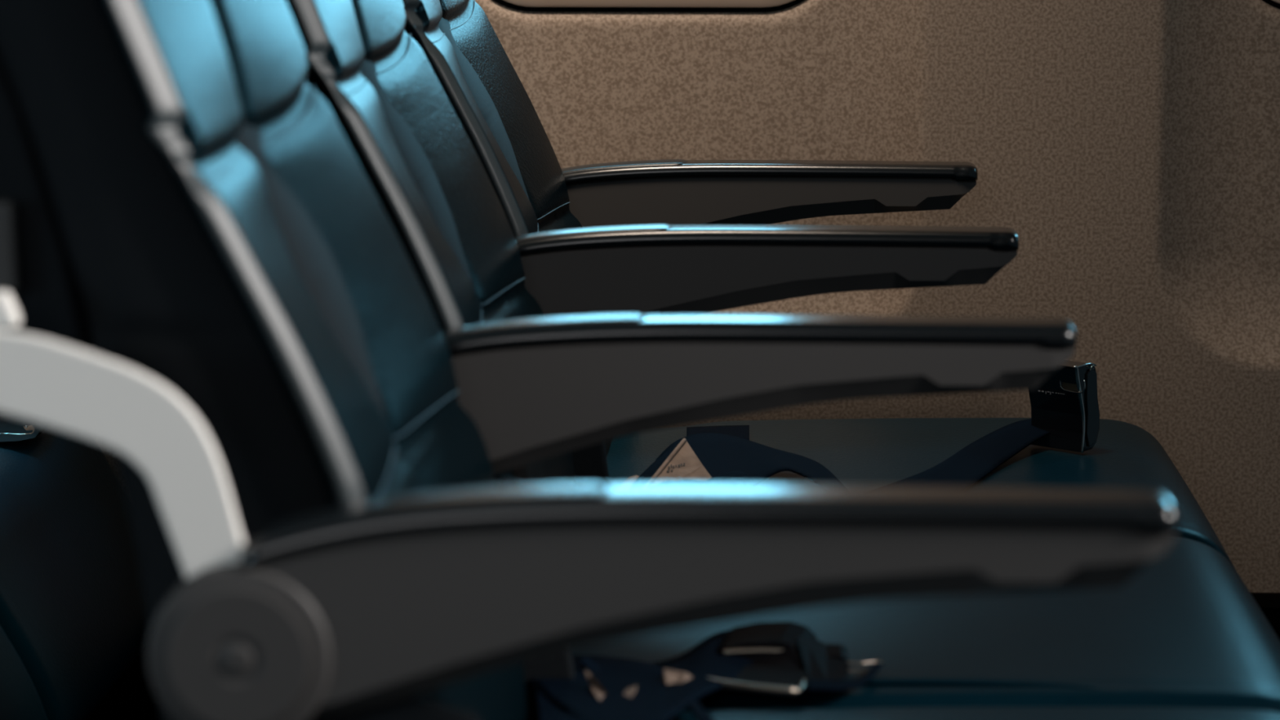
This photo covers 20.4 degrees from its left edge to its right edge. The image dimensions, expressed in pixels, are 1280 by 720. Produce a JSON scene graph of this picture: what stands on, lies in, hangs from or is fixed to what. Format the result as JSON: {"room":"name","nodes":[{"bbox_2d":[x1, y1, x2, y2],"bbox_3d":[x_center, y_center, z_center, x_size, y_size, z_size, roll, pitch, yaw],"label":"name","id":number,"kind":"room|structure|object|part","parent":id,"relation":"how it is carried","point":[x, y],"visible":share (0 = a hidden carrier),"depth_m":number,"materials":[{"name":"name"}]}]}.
{"room":"aircraft cabin","nodes":[
{"label":"aircraft cabin","id":0,"kind":"room"},
{"bbox_2d":[97,0,1279,592],"bbox_3d":[0.027,-0.431,2.989,2.596,1.272,0.037,0,9,2],"label":"wall","id":1,"kind":"structure","parent":0,"point":[1130,149],"depth_m":3.02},
{"bbox_2d":[493,0,804,12],"bbox_3d":[0.008,-0.514,3.017,0.332,0.434,0.057,0,9,2],"label":"window","id":2,"kind":"structure","parent":1,"relation":"in","point":[547,6],"depth_m":3.02,"materials":[{"name":"black plastic"}]},
{"bbox_3d":[0.008,-0.514,3.017,0.324,0.426,0.057,0,9,2],"label":"frame","id":3,"kind":"part","parent":2,"relation":"part of","materials":[{"name":"black plastic"}]},
{"bbox_2d":[87,592,1279,719],"bbox_3d":[0.029,0.329,3.120,2.600,0.280,0.090,0,9,2],"label":"trim","id":4,"kind":"structure","parent":1,"relation":"attached to","point":[134,696],"depth_m":3.11,"materials":[{"name":"black"}]},
{"bbox_2d":[1262,0,1279,8],"bbox_3d":[0.661,-0.510,2.990,0.332,0.434,0.057,0,9,2],"label":"window","id":5,"kind":"structure","parent":1,"relation":"in","point":[1276,3],"depth_m":3.00,"materials":[{"name":"black"}]},
{"bbox_3d":[-0.066,0.815,0.935,3.000,0.060,5.000,0,9,2],"label":"floor","id":6,"kind":"structure","parent":0,"visible":0},
{"bbox_2d":[0,625,48,719],"bbox_3d":[-0.823,-0.008,2.223,0.816,1.185,0.476,0,9,2],"label":"seat","id":7,"kind":"object","parent":6,"relation":"on","point":[20,700],"visible":1,"depth_m":2.43,"materials":[{"name":"teal leather"}]},
{"bbox_2d":[0,412,149,719],"bbox_3d":[-0.802,-0.080,2.697,0.816,1.185,0.476,0,9,2],"label":"seat","id":8,"kind":"object","parent":6,"relation":"on","point":[73,609],"visible":0.83,"depth_m":2.68,"materials":[{"name":"teal leather"}]},
{"bbox_2d":[0,415,48,441],"bbox_3d":[-0.497,0.054,2.812,0.054,0.003,0.120,0,9,2],"label":"belt","id":9,"kind":"object","parent":8,"relation":"on","point":[12,428],"visible":0.94,"depth_m":2.81,"materials":[{"name":"black"}]},
{"bbox_3d":[-0.484,0.054,2.812,0.007,0.002,0.023,-2,9,-12],"label":"lever","id":10,"kind":"part","parent":9,"relation":"part of","materials":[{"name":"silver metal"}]},
{"bbox_2d":[0,0,1279,719],"bbox_3d":[0.031,0.069,1.712,0.816,1.185,0.476,0,9,2],"label":"seat","id":11,"kind":"object","parent":6,"relation":"on","point":[228,243],"visible":0.74,"depth_m":1.53,"materials":[{"name":"teal leather"}]},
{"bbox_2d":[0,55,244,579],"bbox_3d":[-0.271,-0.144,1.677,0.234,0.415,0.436,0,9,2],"label":"tray table","id":12,"kind":"object","parent":11,"relation":"attached to","point":[52,375],"visible":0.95,"depth_m":1.48,"materials":[{"name":"white paint"}]},
{"bbox_2d":[0,55,95,353],"bbox_3d":[-0.310,-0.186,1.683,0.155,0.334,0.415,0,9,2],"label":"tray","id":13,"kind":"object","parent":12,"relation":"on","point":[41,295],"depth_m":1.54,"materials":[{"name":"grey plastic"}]},
{"bbox_3d":[-0.223,0.040,1.486,0.120,0.108,0.007,0,9,2],"label":"tray arm","id":14,"kind":"part","parent":12,"relation":"part of","materials":[{"name":"white paint"}]},
{"bbox_3d":[-0.209,-0.143,1.690,0.281,0.760,0.400,0,9,2],"label":"backrest","id":15,"kind":"part","parent":11,"relation":"part of","materials":[{"name":"teal leather"}]},
{"bbox_2d":[530,654,692,719],"bbox_3d":[-0.018,0.179,1.956,0.094,0.012,0.176,0,9,2],"label":"belt","id":16,"kind":"object","parent":11,"relation":"on","point":[602,687],"visible":0.99,"depth_m":1.96,"materials":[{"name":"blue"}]},
{"bbox_2d":[146,483,1178,719],"bbox_3d":[0.008,0.217,1.508,0.428,0.331,0.045,0,9,2],"label":"armrest","id":17,"kind":"object","parent":11,"relation":"attached to","point":[358,610],"visible":0.98,"depth_m":1.48,"materials":[{"name":"grey plastic"}]},
{"bbox_2d":[670,706,1279,719],"bbox_3d":[0.170,0.323,1.744,0.537,0.205,0.476,0,9,2],"label":"seat cushion","id":18,"kind":"object","parent":11,"relation":"on","point":[919,713],"depth_m":1.93,"materials":[{"name":"teal leather"}]},
{"bbox_2d":[285,0,1279,711],"bbox_3d":[0.051,-0.003,2.186,0.816,1.185,0.476,0,9,2],"label":"seat","id":19,"kind":"object","parent":6,"relation":"on","point":[1186,630],"visible":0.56,"depth_m":2.11,"materials":[{"name":"teal leather"}]},
{"bbox_3d":[-0.188,-0.214,2.164,0.281,0.760,0.400,0,9,2],"label":"backrest","id":20,"kind":"part","parent":19,"relation":"part of","materials":[{"name":"teal leather"}]},
{"bbox_2d":[441,313,1076,719],"bbox_3d":[0.024,0.140,1.981,0.428,0.331,0.045,0,9,2],"label":"armrest","id":21,"kind":"object","parent":19,"relation":"attached to","point":[534,389],"visible":0.58,"depth_m":1.95,"materials":[{"name":"grey plastic"}]},
{"bbox_2d":[651,621,883,719],"bbox_3d":[0.046,0.175,1.973,0.128,0.016,0.232,5,10,31],"label":"belt","id":22,"kind":"object","parent":19,"relation":"on","point":[779,658],"visible":1,"depth_m":2.01,"materials":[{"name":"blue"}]},
{"bbox_2d":[570,536,1279,711],"bbox_3d":[0.191,0.251,2.218,0.537,0.205,0.476,0,9,2],"label":"seat cushion","id":23,"kind":"object","parent":19,"relation":"on","point":[1186,630],"depth_m":2.09,"materials":[{"name":"teal leather"}]},
{"bbox_2d":[402,0,1236,571],"bbox_3d":[0.072,-0.074,2.660,0.816,1.185,0.476,0,9,2],"label":"seat","id":24,"kind":"object","parent":6,"relation":"on","point":[459,41],"visible":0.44,"depth_m":2.71,"materials":[{"name":"teal leather"}]},
{"bbox_3d":[-0.168,-0.286,2.638,0.281,0.760,0.400,0,9,2],"label":"backrest","id":25,"kind":"part","parent":24,"relation":"part of","materials":[{"name":"teal leather"}]},
{"bbox_2d":[622,425,844,485],"bbox_3d":[0.073,0.067,2.638,0.171,0.032,0.382,0,9,2],"label":"belt","id":26,"kind":"object","parent":24,"relation":"on","point":[721,454],"visible":0.7,"depth_m":2.61,"materials":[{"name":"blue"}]},
{"bbox_2d":[667,462,684,468],"bbox_3d":[0.026,0.076,2.572,0.015,0.003,0.004,-4,10,-27],"label":"print","id":27,"kind":"object","parent":26,"relation":"on","point":[670,465],"depth_m":2.57,"materials":[{"name":"black"}]},
{"bbox_2d":[514,223,1018,484],"bbox_3d":[0.044,0.072,2.456,0.428,0.331,0.045,0,9,2],"label":"armrest","id":28,"kind":"object","parent":24,"relation":"attached to","point":[646,268],"visible":0.48,"depth_m":2.42,"materials":[{"name":"grey plastic"}]},
{"bbox_2d":[561,159,977,226],"bbox_3d":[0.061,0.001,2.930,0.428,0.331,0.045,0,9,2],"label":"armrest","id":29,"kind":"object","parent":24,"relation":"attached to","point":[664,191],"visible":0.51,"depth_m":2.89,"materials":[{"name":"grey plastic"}]},
{"bbox_2d":[606,417,1236,571],"bbox_3d":[0.211,0.180,2.692,0.537,0.205,0.476,0,9,2],"label":"seat cushion","id":30,"kind":"object","parent":24,"relation":"on","point":[1124,455],"depth_m":2.73,"materials":[{"name":"teal leather"}]},
{"bbox_2d":[884,360,1099,487],"bbox_3d":[0.241,0.051,2.622,0.076,0.069,0.325,6,10,33],"label":"belt","id":31,"kind":"object","parent":24,"relation":"on","point":[1065,411],"visible":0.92,"depth_m":2.71,"materials":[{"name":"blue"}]},
{"bbox_3d":[0.346,0.036,2.717,0.016,0.060,0.002,-8,12,-44],"label":"lever","id":32,"kind":"part","parent":31,"relation":"part of","materials":[{"name":"black metal"}]}
]}

